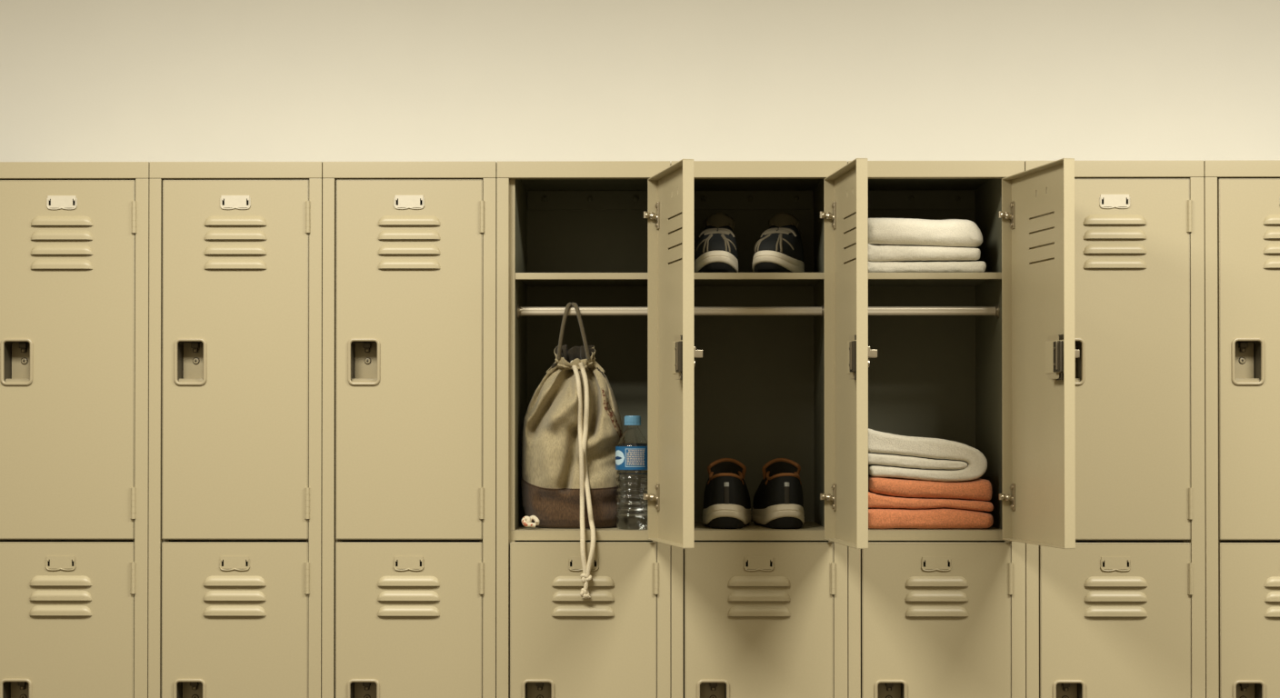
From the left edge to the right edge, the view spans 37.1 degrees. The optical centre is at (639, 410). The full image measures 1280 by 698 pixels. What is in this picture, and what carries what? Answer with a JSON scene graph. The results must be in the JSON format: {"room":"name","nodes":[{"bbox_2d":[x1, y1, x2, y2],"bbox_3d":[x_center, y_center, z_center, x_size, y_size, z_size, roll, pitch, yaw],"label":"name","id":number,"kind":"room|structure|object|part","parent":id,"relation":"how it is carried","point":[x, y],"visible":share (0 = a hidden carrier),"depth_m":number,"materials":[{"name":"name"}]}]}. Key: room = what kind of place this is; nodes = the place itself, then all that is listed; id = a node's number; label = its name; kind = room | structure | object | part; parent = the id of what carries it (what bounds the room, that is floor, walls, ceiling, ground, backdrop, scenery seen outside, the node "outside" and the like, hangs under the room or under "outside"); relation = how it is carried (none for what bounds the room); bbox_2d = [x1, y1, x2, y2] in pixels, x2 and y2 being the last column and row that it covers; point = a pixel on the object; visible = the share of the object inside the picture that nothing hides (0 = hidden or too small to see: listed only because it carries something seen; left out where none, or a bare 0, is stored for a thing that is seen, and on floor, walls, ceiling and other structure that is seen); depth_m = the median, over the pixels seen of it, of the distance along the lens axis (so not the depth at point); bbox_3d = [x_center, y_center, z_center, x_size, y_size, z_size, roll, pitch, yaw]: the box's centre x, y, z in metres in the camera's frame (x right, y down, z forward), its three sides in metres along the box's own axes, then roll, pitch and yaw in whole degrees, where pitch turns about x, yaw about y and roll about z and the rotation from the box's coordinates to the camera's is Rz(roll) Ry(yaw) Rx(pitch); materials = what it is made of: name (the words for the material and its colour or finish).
{"room":"changing room","nodes":[
{"label":"changing room","id":0,"kind":"room"},
{"bbox_2d":[0,0,1279,161],"bbox_3d":[0.035,0.005,3.642,11.000,2.750,0.096,0,-1,1],"label":"wall","id":1,"kind":"structure","parent":0,"point":[81,80],"depth_m":3.60,"materials":[{"name":"beige paint"}]},
{"bbox_3d":[0.009,1.384,0.959,11.000,0.060,5.435,0,-1,1],"label":"floor","id":2,"kind":"structure","parent":0,"visible":0},
{"bbox_2d":[0,161,149,697],"bbox_3d":[-0.988,0.477,3.425,0.298,1.802,0.341,0,-1,1],"label":"locker","id":3,"kind":"object","parent":2,"relation":"on","point":[75,235],"visible":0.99,"depth_m":3.26,"materials":[{"name":"beige metal"}]},
{"bbox_3d":[-1.066,0.498,3.279,0.056,0.080,0.044,0,-1,1],"label":"recessed handle","id":4,"kind":"part","parent":3,"relation":"part of","materials":[{"name":"beige metal"}]},
{"bbox_3d":[-1.066,-0.083,3.284,0.056,0.081,0.044,0,-1,1],"label":"recessed handle","id":5,"kind":"part","parent":3,"relation":"part of","materials":[{"name":"beige metal"}]},
{"bbox_3d":[-0.989,0.736,3.264,0.250,1.021,0.025,0,-1,1],"label":"door","id":6,"kind":"part","parent":3,"relation":"part of","materials":[{"name":"beige paint"}]},
{"bbox_3d":[-0.989,-0.088,3.272,0.250,0.615,0.025,0,-1,1],"label":"door","id":7,"kind":"part","parent":3,"relation":"part of","materials":[{"name":"beige paint"}]},
{"bbox_2d":[148,161,322,697],"bbox_3d":[-0.690,0.477,3.422,0.297,1.802,0.341,0,-1,1],"label":"locker","id":8,"kind":"object","parent":2,"relation":"on","point":[235,248],"visible":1,"depth_m":3.26,"materials":[{"name":"beige metal"}]},
{"bbox_3d":[-0.768,0.498,3.276,0.056,0.080,0.044,0,-1,1],"label":"recessed handle","id":9,"kind":"part","parent":8,"relation":"part of","materials":[{"name":"beige metal"}]},
{"bbox_3d":[-0.768,-0.083,3.282,0.056,0.081,0.044,0,-1,1],"label":"recessed handle","id":10,"kind":"part","parent":8,"relation":"part of","materials":[{"name":"beige metal"}]},
{"bbox_3d":[-0.692,-0.088,3.269,0.250,0.615,0.025,0,-1,1],"label":"door","id":11,"kind":"part","parent":8,"relation":"part of","materials":[{"name":"beige paint"}]},
{"bbox_3d":[-0.692,0.736,3.261,0.250,1.021,0.025,0,-1,1],"label":"door","id":12,"kind":"part","parent":8,"relation":"part of","materials":[{"name":"beige paint"}]},
{"bbox_2d":[321,161,497,697],"bbox_3d":[-0.393,0.477,3.419,0.298,1.802,0.341,0,-1,1],"label":"locker","id":13,"kind":"object","parent":2,"relation":"on","point":[409,431],"visible":0.98,"depth_m":3.26,"materials":[{"name":"beige metal"}]},
{"bbox_3d":[-0.471,-0.083,3.279,0.056,0.081,0.044,0,-1,1],"label":"recessed handle","id":14,"kind":"part","parent":13,"relation":"part of","materials":[{"name":"beige metal"}]},
{"bbox_3d":[-0.471,0.498,3.273,0.056,0.080,0.044,0,-1,1],"label":"recessed handle","id":15,"kind":"part","parent":13,"relation":"part of","materials":[{"name":"beige metal"}]},
{"bbox_3d":[-0.394,-0.088,3.266,0.251,0.615,0.025,0,-1,1],"label":"door","id":16,"kind":"part","parent":13,"relation":"part of","materials":[{"name":"beige paint"}]},
{"bbox_3d":[-0.394,0.736,3.258,0.251,1.021,0.025,0,-1,1],"label":"door","id":17,"kind":"part","parent":13,"relation":"part of","materials":[{"name":"beige paint"}]},
{"bbox_2d":[496,159,702,697],"bbox_3d":[-0.071,0.476,3.295,0.348,1.802,0.583,0,-1,1],"label":"locker","id":18,"kind":"object","parent":2,"relation":"on","point":[614,240],"visible":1,"depth_m":3.25,"materials":[{"name":"beige metal"}]},
{"bbox_2d":[521,515,539,527],"bbox_3d":[-0.188,0.191,3.291,0.024,0.020,0.028,-1,-1,43],"label":"cord curl","id":19,"kind":"object","parent":18,"relation":"in","point":[526,521],"visible":1,"depth_m":3.29,"materials":[{"name":"fabric"}]},
{"bbox_3d":[-0.173,0.498,3.270,0.056,0.080,0.044,0,-1,1],"label":"recessed handle","id":20,"kind":"part","parent":18,"relation":"part of","materials":[{"name":"beige metal"}]},
{"bbox_2d":[520,302,623,599],"bbox_3d":[-0.124,0.066,3.367,0.191,0.509,0.218,0,-1,24],"label":"drawstring bag","id":21,"kind":"object","parent":18,"relation":"hanging from","point":[573,427],"visible":0.91,"depth_m":3.32,"materials":[{"name":"linen canvas"},{"name":"brown leather"},{"name":"cotton"}]},
{"bbox_3d":[-0.114,-0.086,3.358,0.072,0.027,0.044,0,-1,1],"label":"neck cord","id":22,"kind":"part","parent":21,"relation":"part of","materials":[{"name":"fabric"}]},
{"bbox_3d":[-0.050,0.019,3.344,0.051,0.116,0.052,0,-1,1],"label":"woven trim","id":23,"kind":"part","parent":21,"relation":"part of","materials":[{"name":"beige fabric"}]},
{"bbox_2d":[515,272,647,286],"bbox_3d":[-0.095,-0.230,3.428,0.236,0.011,0.298,0,-1,1],"label":"shelf","id":24,"kind":"object","parent":18,"relation":"attached to","point":[522,279],"depth_m":3.28,"materials":[{"name":"beige metal"}]},
{"bbox_3d":[-0.097,0.736,3.255,0.250,1.021,0.025,0,-1,1],"label":"door","id":25,"kind":"part","parent":18,"relation":"part of","materials":[{"name":"beige paint"}]},
{"bbox_3d":[-0.096,-0.174,3.333,0.231,0.015,0.012,0,-1,1],"label":"hanging rod","id":26,"kind":"part","parent":18,"relation":"part of","materials":[{"name":"gold metal"}]},
{"bbox_3d":[-0.094,-0.394,3.575,0.235,0.036,0.009,0,-1,1],"label":"rail","id":27,"kind":"part","parent":18,"relation":"part of","materials":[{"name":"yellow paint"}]},
{"bbox_2d":[614,415,647,529],"bbox_3d":[-0.013,0.106,3.302,0.062,0.196,0.062,0,-1,15],"label":"water bottle","id":28,"kind":"object","parent":18,"relation":"in","point":[631,450],"visible":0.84,"depth_m":3.28,"materials":[{"name":"clear plastic"}]},
{"bbox_2d":[615,450,645,467],"bbox_3d":[-0.020,0.081,3.282,0.055,0.031,0.018,0,-1,20],"label":"label","id":29,"kind":"object","parent":28,"relation":"attached to","point":[624,458],"depth_m":3.27,"materials":[{"name":"blue paper"}]},
{"bbox_3d":[0.052,-0.089,3.132,0.025,0.615,0.250,0,-1,-13],"label":"door","id":30,"kind":"part","parent":18,"relation":"part of","materials":[{"name":"beige paint"}]},
{"bbox_3d":[0.069,-0.085,3.057,0.019,0.081,0.056,0,-1,-13],"label":"recessed handle","id":31,"kind":"part","parent":18,"relation":"part of","materials":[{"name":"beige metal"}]},
{"bbox_3d":[0.083,-0.086,3.050,0.032,0.033,0.016,0,-1,-13],"label":"latch lever","id":32,"kind":"part","parent":18,"relation":"part of","materials":[{"name":"gold metal"}]},
{"bbox_2d":[670,158,877,697],"bbox_3d":[0.216,0.476,3.289,0.326,1.802,0.589,0,-1,1],"label":"locker","id":33,"kind":"object","parent":2,"relation":"on","point":[757,611],"visible":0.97,"depth_m":3.25,"materials":[{"name":"beige metal"}]},
{"bbox_3d":[0.125,0.498,3.267,0.056,0.080,0.044,0,-1,1],"label":"recessed handle","id":34,"kind":"part","parent":33,"relation":"part of","materials":[{"name":"beige metal"}]},
{"bbox_2d":[693,212,738,272],"bbox_3d":[0.138,-0.296,3.420,0.078,0.121,0.250,0,-1,5],"label":"sneaker","id":35,"kind":"object","parent":33,"relation":"on","point":[716,248],"visible":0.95,"depth_m":3.33,"materials":[{"name":"black fabric"}]},
{"bbox_2d":[702,458,751,529],"bbox_3d":[0.153,0.145,3.409,0.088,0.121,0.250,0,-1,6],"label":"sneaker","id":36,"kind":"object","parent":33,"relation":"in","point":[726,498],"visible":1,"depth_m":3.31,"materials":[{"name":"black leather"}]},
{"bbox_3d":[0.206,-0.394,3.572,0.238,0.036,0.009,0,-1,1],"label":"rail","id":37,"kind":"part","parent":33,"relation":"part of","materials":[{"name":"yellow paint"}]},
{"bbox_3d":[0.203,-0.174,3.330,0.234,0.015,0.012,0,-1,1],"label":"hanging rod","id":38,"kind":"part","parent":33,"relation":"part of","materials":[{"name":"gold metal"}]},
{"bbox_2d":[693,272,824,286],"bbox_3d":[0.204,-0.230,3.425,0.239,0.011,0.298,0,-1,1],"label":"shelf","id":39,"kind":"object","parent":33,"relation":"attached to","point":[700,279],"depth_m":3.28,"materials":[{"name":"beige metal"}]},
{"bbox_3d":[0.203,0.736,3.252,0.253,1.021,0.025,0,-1,1],"label":"door","id":40,"kind":"part","parent":33,"relation":"part of","materials":[{"name":"beige paint"}]},
{"bbox_2d":[751,458,804,529],"bbox_3d":[0.252,0.145,3.409,0.088,0.121,0.250,0,-1,-4],"label":"sneaker","id":41,"kind":"object","parent":33,"relation":"in","point":[778,500],"visible":1,"depth_m":3.31,"materials":[{"name":"black leather"}]},
{"bbox_2d":[752,211,804,272],"bbox_3d":[0.254,-0.296,3.413,0.079,0.121,0.250,0,-1,16],"label":"sneaker","id":42,"kind":"object","parent":33,"relation":"on","point":[779,248],"visible":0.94,"depth_m":3.33,"materials":[{"name":"black fabric"}]},
{"bbox_3d":[0.339,-0.089,3.126,0.025,0.615,0.253,0,-1,-6],"label":"door","id":43,"kind":"part","parent":33,"relation":"part of","materials":[{"name":"beige paint"}]},
{"bbox_3d":[0.348,-0.086,3.048,0.019,0.081,0.056,0,-1,-6],"label":"recessed handle","id":44,"kind":"part","parent":33,"relation":"part of","materials":[{"name":"beige metal"}]},
{"bbox_3d":[0.361,-0.086,3.039,0.032,0.033,0.016,0,-1,-6],"label":"latch lever","id":45,"kind":"part","parent":33,"relation":"part of","materials":[{"name":"gold metal"}]},
{"bbox_2d":[847,158,1079,697],"bbox_3d":[0.528,0.475,3.288,0.347,1.802,0.586,0,-1,1],"label":"locker","id":46,"kind":"object","parent":2,"relation":"on","point":[984,362],"visible":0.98,"depth_m":3.25,"materials":[{"name":"beige metal"}]},
{"bbox_3d":[0.427,0.498,3.264,0.056,0.080,0.044,0,-1,1],"label":"recessed handle","id":47,"kind":"part","parent":46,"relation":"part of","materials":[{"name":"beige metal"}]},
{"bbox_3d":[0.507,-0.394,3.569,0.237,0.036,0.009,0,-1,1],"label":"rail","id":48,"kind":"part","parent":46,"relation":"part of","materials":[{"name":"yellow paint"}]},
{"bbox_2d":[868,260,986,272],"bbox_3d":[0.493,-0.247,3.405,0.212,0.021,0.237,0,-1,1],"label":"folded towel","id":49,"kind":"object","parent":46,"relation":"on","point":[873,266],"visible":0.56,"depth_m":3.29,"materials":[{"name":"white fabric"}]},
{"bbox_2d":[868,243,980,262],"bbox_3d":[0.488,-0.272,3.404,0.203,0.032,0.230,0,-1,1],"label":"folded towel","id":50,"kind":"object","parent":49,"relation":"on","point":[881,254],"visible":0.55,"depth_m":3.29,"materials":[{"name":"white fabric"}]},
{"bbox_2d":[868,218,982,248],"bbox_3d":[0.492,-0.312,3.405,0.206,0.059,0.237,0,-1,1],"label":"folded towel","id":51,"kind":"object","parent":50,"relation":"on","point":[901,232],"visible":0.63,"depth_m":3.29,"materials":[{"name":"white fabric"}]},
{"bbox_2d":[868,507,993,529],"bbox_3d":[0.499,0.187,3.400,0.223,0.036,0.239,0,-1,1],"label":"folded towel","id":52,"kind":"object","parent":46,"relation":"in","point":[940,517],"visible":0.7,"depth_m":3.28,"materials":[{"name":"orange fabric"}]},
{"bbox_2d":[868,491,993,511],"bbox_3d":[0.499,0.158,3.399,0.223,0.035,0.232,0,-1,1],"label":"folded towel","id":53,"kind":"object","parent":52,"relation":"on","point":[875,499],"visible":0.75,"depth_m":3.28,"materials":[{"name":"orange fabric"}]},
{"bbox_2d":[868,475,992,500],"bbox_3d":[0.503,0.136,3.398,0.213,0.042,0.233,0,-1,1],"label":"folded towel","id":54,"kind":"object","parent":53,"relation":"on","point":[975,489],"visible":0.75,"depth_m":3.28,"materials":[{"name":"orange fabric"}]},
{"bbox_2d":[868,428,987,481],"bbox_3d":[0.494,0.077,3.398,0.211,0.092,0.230,0,-1,1],"label":"folded towel","id":55,"kind":"object","parent":54,"relation":"on","point":[963,462],"visible":0.92,"depth_m":3.28,"materials":[{"name":"white fabric"}]},
{"bbox_3d":[0.505,-0.174,3.327,0.233,0.015,0.012,0,-1,1],"label":"hanging rod","id":56,"kind":"part","parent":46,"relation":"part of","materials":[{"name":"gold metal"}]},
{"bbox_2d":[868,272,1001,286],"bbox_3d":[0.506,-0.230,3.423,0.239,0.011,0.298,0,-1,1],"label":"shelf","id":57,"kind":"object","parent":46,"relation":"attached to","point":[875,279],"depth_m":3.28,"materials":[{"name":"beige metal"}]},
{"bbox_3d":[0.505,0.736,3.249,0.253,1.021,0.025,0,-1,1],"label":"door","id":58,"kind":"part","parent":46,"relation":"part of","materials":[{"name":"beige paint"}]},
{"bbox_3d":[0.653,-0.089,3.125,0.025,0.615,0.253,0,-1,-12],"label":"door","id":59,"kind":"part","parent":46,"relation":"part of","materials":[{"name":"beige paint"}]},
{"bbox_3d":[0.669,-0.086,3.048,0.019,0.081,0.056,0,-1,-12],"label":"recessed handle","id":60,"kind":"part","parent":46,"relation":"part of","materials":[{"name":"beige metal"}]},
{"bbox_3d":[0.683,-0.086,3.041,0.032,0.033,0.016,0,-1,-12],"label":"latch lever","id":61,"kind":"part","parent":46,"relation":"part of","materials":[{"name":"gold metal"}]},
{"bbox_2d":[1024,160,1205,697],"bbox_3d":[0.810,0.476,3.407,0.305,1.802,0.341,0,-1,1],"label":"locker","id":62,"kind":"object","parent":2,"relation":"on","point":[1121,613],"visible":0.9,"depth_m":3.25,"materials":[{"name":"beige metal"}]},
{"bbox_3d":[0.729,0.498,3.262,0.056,0.080,0.044,0,-1,1],"label":"recessed handle","id":63,"kind":"part","parent":62,"relation":"part of","materials":[{"name":"beige metal"}]},
{"bbox_3d":[0.729,-0.083,3.267,0.056,0.081,0.044,0,-1,1],"label":"recessed handle","id":64,"kind":"part","parent":62,"relation":"part of","materials":[{"name":"beige metal"}]},
{"bbox_3d":[0.809,0.736,3.247,0.255,1.021,0.025,0,-1,1],"label":"door","id":65,"kind":"part","parent":62,"relation":"part of","materials":[{"name":"beige paint"}]},
{"bbox_3d":[0.809,-0.088,3.255,0.255,0.615,0.025,0,-1,1],"label":"door","id":66,"kind":"part","parent":62,"relation":"part of","materials":[{"name":"beige paint"}]},
{"bbox_2d":[1203,160,1279,697],"bbox_3d":[1.116,0.477,3.404,0.306,1.802,0.341,0,-1,1],"label":"locker","id":67,"kind":"object","parent":2,"relation":"on","point":[1242,197],"visible":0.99,"depth_m":3.25,"materials":[{"name":"beige metal"}]},
{"bbox_3d":[1.034,-0.083,3.264,0.056,0.081,0.044,0,-1,1],"label":"recessed handle","id":68,"kind":"part","parent":67,"relation":"part of","materials":[{"name":"beige metal"}]},
{"bbox_3d":[1.114,-0.088,3.252,0.257,0.615,0.025,0,-1,1],"label":"door","id":69,"kind":"part","parent":67,"relation":"part of","materials":[{"name":"beige paint"}]},
{"bbox_3d":[1.114,0.736,3.244,0.257,1.021,0.025,0,-1,1],"label":"door","id":70,"kind":"part","parent":67,"relation":"part of","materials":[{"name":"beige paint"}]},
{"bbox_3d":[1.034,0.498,3.259,0.056,0.080,0.044,0,-1,1],"label":"recessed handle","id":71,"kind":"part","parent":67,"relation":"part of","materials":[{"name":"beige metal"}]}
]}

